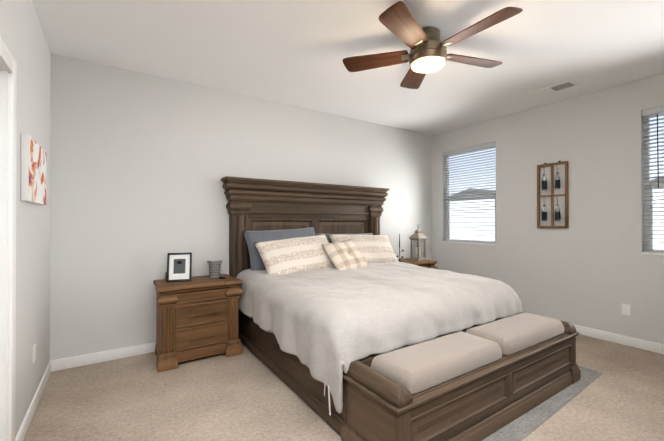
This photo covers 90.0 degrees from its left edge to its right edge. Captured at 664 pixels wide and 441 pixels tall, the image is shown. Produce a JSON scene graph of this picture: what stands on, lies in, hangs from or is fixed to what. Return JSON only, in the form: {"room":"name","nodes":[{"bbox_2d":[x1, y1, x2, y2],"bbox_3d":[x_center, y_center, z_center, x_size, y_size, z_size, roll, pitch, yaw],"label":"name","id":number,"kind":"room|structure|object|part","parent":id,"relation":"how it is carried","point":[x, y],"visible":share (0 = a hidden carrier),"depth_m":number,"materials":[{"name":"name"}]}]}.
{"room":"bedroom","nodes":[
{"label":"bedroom","id":0,"kind":"room"},
{"bbox_2d":[0,0,50,436],"bbox_3d":[-1.364,-0.080,1.148,0.120,2.740,4.020,0,0,-34],"label":"wall","id":1,"kind":"structure","parent":0,"point":[22,35],"depth_m":2.16,"materials":[{"name":"white paint"}]},
{"bbox_2d":[0,36,16,440],"bbox_3d":[-1.445,0.224,1.285,0.138,2.135,1.070,0,0,-34],"label":"door frame","id":2,"kind":"structure","parent":1,"relation":"attached to","point":[8,101],"depth_m":1.69,"materials":[{"name":"white wood"}]},
{"bbox_2d":[15,361,50,440],"bbox_3d":[-2.053,1.248,2.303,0.014,0.095,1.296,0,0,-34],"label":"baseboard","id":3,"kind":"structure","parent":1,"relation":"attached to","point":[24,427],"depth_m":2.19,"materials":[{"name":"white wood"}]},
{"bbox_2d":[21,133,45,204],"bbox_3d":[-1.961,-0.310,2.193,0.034,0.390,0.620,0,0,-34],"label":"picture","id":4,"kind":"object","parent":1,"relation":"attached to","point":[33,171],"visible":1,"depth_m":2.04,"materials":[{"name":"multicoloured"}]},
{"bbox_2d":[33,344,35,363],"bbox_3d":[-2.035,0.910,2.271,0.006,0.114,0.070,0,0,-34],"label":"electrical outlet","id":5,"kind":"object","parent":1,"relation":"attached to","point":[34,353],"visible":0.94,"depth_m":2.26,"materials":[{"name":"white plastic"}]},
{"bbox_2d":[50,53,431,360],"bbox_3d":[-0.408,-0.066,4.266,5.160,2.740,0.120,0,0,-34],"label":"wall","id":6,"kind":"structure","parent":0,"point":[142,165],"depth_m":3.30,"materials":[{"name":"white paint"}]},
{"bbox_2d":[51,342,155,371],"bbox_3d":[-0.371,1.256,4.205,4.920,0.095,0.014,0,0,-34],"label":"baseboard","id":7,"kind":"structure","parent":6,"relation":"attached to","point":[85,359],"depth_m":3.04,"materials":[{"name":"white wood"}]},
{"bbox_2d":[24,334,663,440],"bbox_3d":[0.736,1.337,2.535,5.160,0.080,4.260,0,0,-34],"label":"floor","id":8,"kind":"structure","parent":0,"point":[247,395],"depth_m":2.34,"materials":[{"name":"beige carpet"}]},
{"bbox_2d":[153,274,242,371],"bbox_3d":[-1.314,0.941,3.240,0.744,0.713,0.517,0,0,-34],"label":"nightstand","id":9,"kind":"object","parent":8,"relation":"on","point":[197,317],"visible":1,"depth_m":3.05,"materials":[{"name":"brown wood"}]},
{"bbox_2d":[167,252,191,281],"bbox_3d":[-1.471,0.448,3.206,0.215,0.270,0.108,0,0,-20],"label":"photo frame","id":10,"kind":"object","parent":9,"relation":"on","point":[179,266],"visible":1,"depth_m":3.19,"materials":[{"name":"black"}]},
{"bbox_2d":[207,259,222,277],"bbox_3d":[-1.205,0.496,3.411,0.156,0.174,0.156,0,0,-34],"label":"vase","id":11,"kind":"object","parent":9,"relation":"on","point":[214,268],"visible":1,"depth_m":3.37,"materials":[{"name":"grey ceramic"}]},
{"bbox_2d":[398,258,437,268],"bbox_3d":[1.102,0.948,4.843,0.744,0.713,0.517,0,0,-34],"label":"nightstand","id":12,"kind":"object","parent":8,"relation":"on","point":[428,263],"visible":0.08,"depth_m":4.79,"materials":[{"name":"brown wood"}]},
{"bbox_2d":[396,234,403,261],"bbox_3d":[0.971,0.389,4.783,0.164,0.400,0.090,0,0,-34],"label":"candle holder","id":13,"kind":"object","parent":12,"relation":"on","point":[399,251],"visible":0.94,"depth_m":4.78,"materials":[{"name":"black"}]},
{"bbox_2d":[409,227,427,260],"bbox_3d":[1.287,0.325,4.957,0.196,0.529,0.196,0,0,-34],"label":"lantern","id":14,"kind":"object","parent":12,"relation":"on","point":[418,236],"visible":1,"depth_m":4.92,"materials":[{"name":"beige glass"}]},
{"bbox_2d":[482,365,602,440],"bbox_3d":[0.786,1.297,3.035,2.304,0.003,2.237,0,0,-34],"label":"rug","id":15,"kind":"object","parent":8,"relation":"on","point":[522,427],"visible":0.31,"depth_m":2.22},
{"bbox_2d":[221,176,580,440],"bbox_3d":[0.452,0.416,3.203,2.302,1.758,2.574,0,0,-34],"label":"bed","id":16,"kind":"object","parent":15,"relation":"on","point":[352,327],"visible":0.98,"depth_m":2.43,"materials":[{"name":"white fabric"}]},
{"bbox_2d":[243,227,314,270],"bbox_3d":[-0.526,0.337,3.773,0.920,0.520,0.213,-2,-21,-37],"label":"pillow","id":17,"kind":"object","parent":16,"relation":"on","point":[257,264],"depth_m":3.62,"materials":[{"name":"beige fabric"}]},
{"bbox_2d":[315,233,372,242],"bbox_3d":[0.232,0.390,4.258,0.920,0.520,0.213,1,-31,-32],"label":"pillow","id":18,"kind":"object","parent":16,"relation":"on","point":[328,237],"depth_m":4.17,"materials":[{"name":"beige fabric"}]},
{"bbox_2d":[236,262,522,412],"bbox_3d":[0.377,0.809,3.313,2.190,0.632,1.998,0,0,-34],"label":"comforter","id":19,"kind":"object","parent":16,"relation":"on","point":[319,320],"depth_m":2.51,"materials":[{"name":"fabric"}]},
{"bbox_2d":[32,0,663,134],"bbox_3d":[0.736,-1.494,2.547,5.160,0.100,4.260,0,0,-34],"label":"ceiling","id":20,"kind":"structure","parent":0,"point":[293,52],"depth_m":2.78,"materials":[{"name":"white paint"}]},
{"bbox_2d":[343,1,522,88],"bbox_3d":[0.769,-1.308,2.535,1.295,0.270,1.258,0,0,-34],"label":"fan","id":21,"kind":"object","parent":20,"relation":"hanging from","point":[428,51],"visible":1,"depth_m":2.45,"materials":[{"name":"brown wood"}]},
{"bbox_3d":[0.369,-1.288,2.683,0.558,0.011,0.180,0,-12,18],"label":"blade","id":22,"kind":"part","parent":21,"relation":"part of","materials":[{"name":"brown wood"}]},
{"bbox_3d":[0.509,-1.290,2.247,0.180,0.011,0.558,-15,-9,35],"label":"blade","id":23,"kind":"part","parent":21,"relation":"part of","materials":[{"name":"brown wood"}]},
{"bbox_3d":[0.741,-1.287,2.950,0.180,0.011,0.558,12,0,0],"label":"blade","id":24,"kind":"part","parent":21,"relation":"part of","materials":[{"name":"brown wood"}]},
{"bbox_3d":[1.110,-1.288,2.679,0.558,0.011,0.180,0,12,-18],"label":"blade","id":25,"kind":"part","parent":21,"relation":"part of","materials":[{"name":"brown wood"}]},
{"bbox_3d":[0.966,-1.290,2.244,0.180,0.011,0.558,-14,8,-35],"label":"blade","id":26,"kind":"part","parent":21,"relation":"part of","materials":[{"name":"brown wood"}]},
{"bbox_2d":[432,73,663,343],"bbox_3d":[2.836,-0.067,3.934,0.120,2.740,4.020,0,0,-34],"label":"wall","id":27,"kind":"structure","parent":0,"point":[592,266],"depth_m":3.85,"materials":[{"name":"white paint"}]},
{"bbox_2d":[442,157,495,244],"bbox_3d":[2.088,-0.382,5.048,0.127,1.461,0.900,0,0,-34],"label":"window","id":28,"kind":"structure","parent":27,"relation":"in","point":[447,218],"depth_m":5.39,"materials":[{"name":"white plastic"}]},
{"bbox_2d":[443,141,495,243],"bbox_3d":[2.069,-0.391,5.035,0.067,1.440,0.892,0,0,-34],"label":"window blind","id":29,"kind":"object","parent":28,"relation":"attached to","point":[482,147],"visible":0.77,"depth_m":5.00,"materials":[{"name":"white plastic"}]},
{"bbox_2d":[537,161,568,227],"bbox_3d":[2.656,-0.311,4.022,0.080,0.808,0.336,0,0,-34],"label":"frame","id":30,"kind":"object","parent":27,"relation":"attached to","point":[552,195],"visible":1,"depth_m":4.02,"materials":[{"name":"brown wood"}]},
{"bbox_2d":[573,324,663,353],"bbox_3d":[2.784,1.255,3.886,0.014,0.095,4.006,0,0,-34],"label":"baseboard","id":31,"kind":"structure","parent":27,"relation":"attached to","point":[627,341],"depth_m":3.49,"materials":[{"name":"white wood"}]},
{"bbox_2d":[621,304,629,315],"bbox_3d":[3.067,0.930,3.466,0.006,0.114,0.070,0,0,-34],"label":"electrical outlet","id":32,"kind":"object","parent":27,"relation":"attached to","point":[625,309],"visible":1,"depth_m":3.47,"materials":[{"name":"white plastic"}]},
{"bbox_2d":[642,117,663,255],"bbox_3d":[3.432,-0.391,3.023,0.127,1.461,0.900,0,0,-34],"label":"window","id":33,"kind":"structure","parent":27,"relation":"in","point":[649,238],"depth_m":3.38,"materials":[{"name":"white plastic"}]},
{"bbox_2d":[642,106,663,252],"bbox_3d":[3.413,-0.399,3.010,0.067,1.440,0.892,0,0,-34],"label":"window blind","id":34,"kind":"object","parent":33,"relation":"attached to","point":[657,112],"visible":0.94,"depth_m":3.31,"materials":[{"name":"white plastic"}]},
{"label":"outside","id":35,"kind":"structure","parent":0,"visible":0},
{"bbox_2d":[450,177,663,250],"bbox_3d":[15.958,-0.040,11.451,29.700,3.950,34.000,0,0,-34],"label":"building","id":36,"kind":"structure","parent":35,"point":[655,241],"depth_m":7.69,"materials":[{"name":"white"}]}
]}

